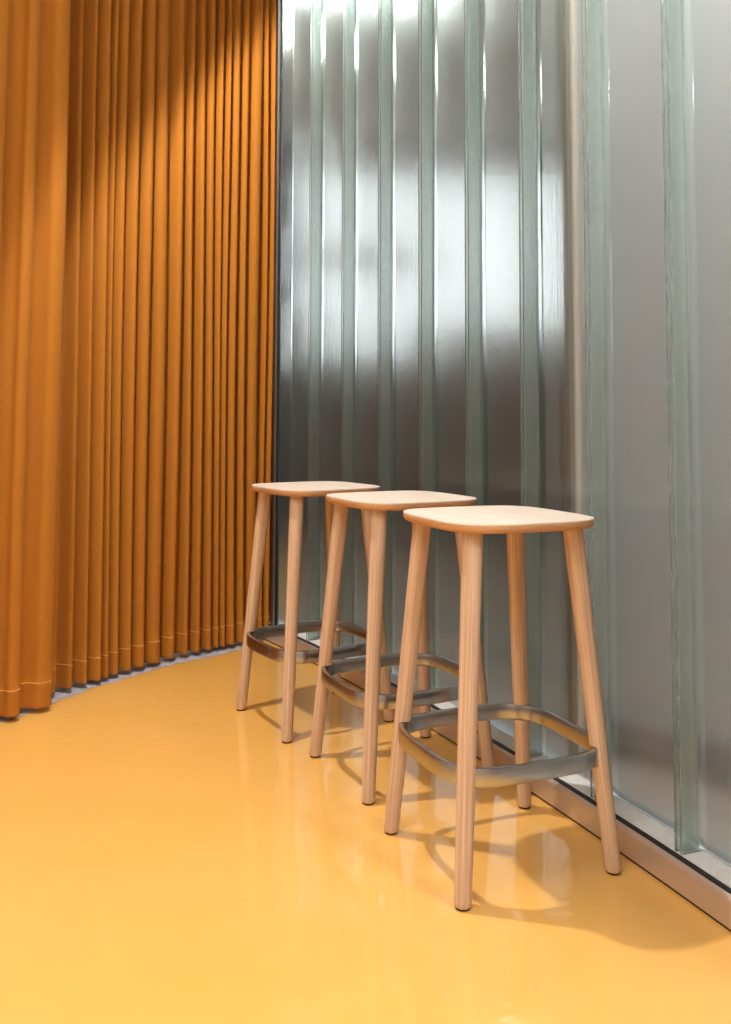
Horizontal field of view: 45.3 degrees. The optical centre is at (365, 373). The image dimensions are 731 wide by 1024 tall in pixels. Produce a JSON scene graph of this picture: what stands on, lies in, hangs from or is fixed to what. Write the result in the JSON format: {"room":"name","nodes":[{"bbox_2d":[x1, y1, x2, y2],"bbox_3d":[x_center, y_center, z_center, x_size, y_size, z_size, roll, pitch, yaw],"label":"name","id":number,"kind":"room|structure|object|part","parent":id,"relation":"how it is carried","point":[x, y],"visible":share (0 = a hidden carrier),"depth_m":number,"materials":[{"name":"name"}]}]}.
{"room":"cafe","nodes":[
{"label":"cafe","id":0,"kind":"room"},
{"bbox_2d":[0,639,730,1023],"bbox_3d":[-1.078,1.026,1.844,4.250,0.060,10.600,0,-3,0],"label":"floor","id":1,"kind":"structure","parent":0,"point":[166,858],"depth_m":1.70,"materials":[{"name":"yellow plastic"}]},
{"bbox_2d":[0,642,267,721],"bbox_3d":[-1.160,1.052,2.831,1.539,0.001,1.736,0,-3,0],"label":"trim","id":2,"kind":"structure","parent":1,"relation":"on","point":[60,693],"depth_m":3.15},
{"bbox_2d":[236,481,393,743],"bbox_3d":[-0.158,0.698,2.707,0.372,0.700,0.358,2,-4,-31],"label":"bar stool","id":3,"kind":"object","parent":1,"relation":"on","point":[297,491],"visible":0.7,"depth_m":2.64,"materials":[{"name":"brown wood"}]},
{"bbox_3d":[-0.349,0.707,2.747,0.109,0.678,0.041,-1,-3,13],"label":"leg","id":4,"kind":"part","parent":3,"relation":"part of","materials":[{"name":"brown wood"}]},
{"bbox_3d":[-0.210,0.694,2.519,0.041,0.678,0.109,-1,-3,15],"label":"leg","id":5,"kind":"part","parent":3,"relation":"part of","materials":[{"name":"brown wood"}]},
{"bbox_3d":[-0.157,0.360,2.727,0.342,0.017,0.358,2,-4,-31],"label":"seat","id":6,"kind":"part","parent":3,"relation":"part of","materials":[{"name":"brown wood"}]},
{"bbox_3d":[-0.157,0.350,2.727,0.341,0.003,0.357,2,-4,-31],"label":"seat laminate","id":7,"kind":"part","parent":3,"relation":"part of","materials":[{"name":"beige laminate"}]},
{"bbox_3d":[-0.106,0.716,2.895,0.041,0.678,0.109,-1,-3,15],"label":"leg","id":8,"kind":"part","parent":3,"relation":"part of","materials":[{"name":"brown wood"}]},
{"bbox_3d":[0.033,0.703,2.666,0.109,0.678,0.041,-1,-3,13],"label":"leg","id":9,"kind":"part","parent":3,"relation":"part of","materials":[{"name":"brown wood"}]},
{"bbox_2d":[309,491,494,804],"bbox_3d":[0.090,0.675,2.305,0.372,0.700,0.358,2,-4,-26],"label":"bar stool","id":10,"kind":"object","parent":1,"relation":"on","point":[379,503],"visible":0.78,"depth_m":2.22,"materials":[{"name":"brown wood"}]},
{"bbox_3d":[-0.097,0.685,2.363,0.109,0.678,0.041,-1,-3,18],"label":"leg","id":11,"kind":"part","parent":10,"relation":"part of","materials":[{"name":"brown wood"}]},
{"bbox_3d":[0.021,0.672,2.122,0.041,0.678,0.109,-1,-4,20],"label":"leg","id":12,"kind":"part","parent":10,"relation":"part of","materials":[{"name":"brown wood"}]},
{"bbox_3d":[0.091,0.337,2.324,0.342,0.017,0.358,2,-4,-26],"label":"seat","id":13,"kind":"part","parent":10,"relation":"part of","materials":[{"name":"brown wood"}]},
{"bbox_3d":[0.091,0.327,2.325,0.341,0.003,0.357,2,-4,-26],"label":"seat laminate","id":14,"kind":"part","parent":10,"relation":"part of","materials":[{"name":"beige laminate"}]},
{"bbox_3d":[0.159,0.693,2.487,0.041,0.678,0.109,-1,-4,20],"label":"leg","id":15,"kind":"part","parent":10,"relation":"part of","materials":[{"name":"brown wood"}]},
{"bbox_3d":[0.277,0.679,2.247,0.109,0.678,0.041,-1,-3,18],"label":"leg","id":16,"kind":"part","parent":10,"relation":"part of","materials":[{"name":"brown wood"}]},
{"bbox_2d":[384,505,620,911],"bbox_3d":[0.276,0.650,1.853,0.372,0.700,0.358,2,-4,-22],"label":"bar stool","id":17,"kind":"object","parent":1,"relation":"on","point":[472,522],"visible":1,"depth_m":1.78,"materials":[{"name":"brown wood"}]},
{"bbox_3d":[0.093,0.660,1.922,0.109,0.678,0.041,-1,-4,21],"label":"leg","id":18,"kind":"part","parent":17,"relation":"part of","materials":[{"name":"brown wood"}]},
{"bbox_3d":[0.196,0.646,1.675,0.041,0.678,0.109,-1,-4,24],"label":"leg","id":19,"kind":"part","parent":17,"relation":"part of","materials":[{"name":"brown wood"}]},
{"bbox_3d":[0.277,0.312,1.873,0.342,0.017,0.358,2,-4,-22],"label":"seat","id":20,"kind":"part","parent":17,"relation":"part of","materials":[{"name":"brown wood"}]},
{"bbox_3d":[0.277,0.302,1.873,0.341,0.003,0.357,2,-4,-22],"label":"seat laminate","id":21,"kind":"part","parent":17,"relation":"part of","materials":[{"name":"beige laminate"}]},
{"bbox_3d":[0.357,0.667,2.031,0.041,0.678,0.109,-1,-4,24],"label":"leg","id":22,"kind":"part","parent":17,"relation":"part of","materials":[{"name":"brown wood"}]},
{"bbox_3d":[0.459,0.653,1.784,0.109,0.678,0.041,-1,-4,21],"label":"leg","id":23,"kind":"part","parent":17,"relation":"part of","materials":[{"name":"brown wood"}]},
{"bbox_2d":[264,0,730,931],"bbox_3d":[0.256,-0.561,2.552,0.192,3.200,2.799,2,-4,-26],"label":"wall","id":24,"kind":"structure","parent":0,"point":[502,228],"depth_m":2.24,"materials":[{"name":"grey glass"}]},
{"bbox_3d":[0.207,1.000,2.440,0.094,0.057,2.775,2,-4,-26],"label":"rail","id":25,"kind":"part","parent":24,"relation":"part of","materials":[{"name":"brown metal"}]},
{"bbox_3d":[0.607,-2.243,2.033,7.600,0.100,10.600,0,-3,0],"label":"ceiling","id":26,"kind":"structure","parent":0,"visible":0},
{"bbox_2d":[0,0,70,717],"bbox_3d":[-1.285,-0.574,2.533,0.866,3.178,0.102,3,-4,-38],"label":"curtain","id":27,"kind":"object","parent":26,"relation":"hanging from","point":[34,34],"visible":1,"depth_m":2.72,"materials":[{"name":"orange fabric"}]},
{"bbox_2d":[52,0,275,693],"bbox_3d":[-0.741,-0.525,3.357,0.118,3.178,1.067,-2,-4,38],"label":"curtain","id":28,"kind":"object","parent":26,"relation":"hanging from","point":[165,437],"visible":0.88,"depth_m":3.31,"materials":[{"name":"orange fabric"}]}
]}

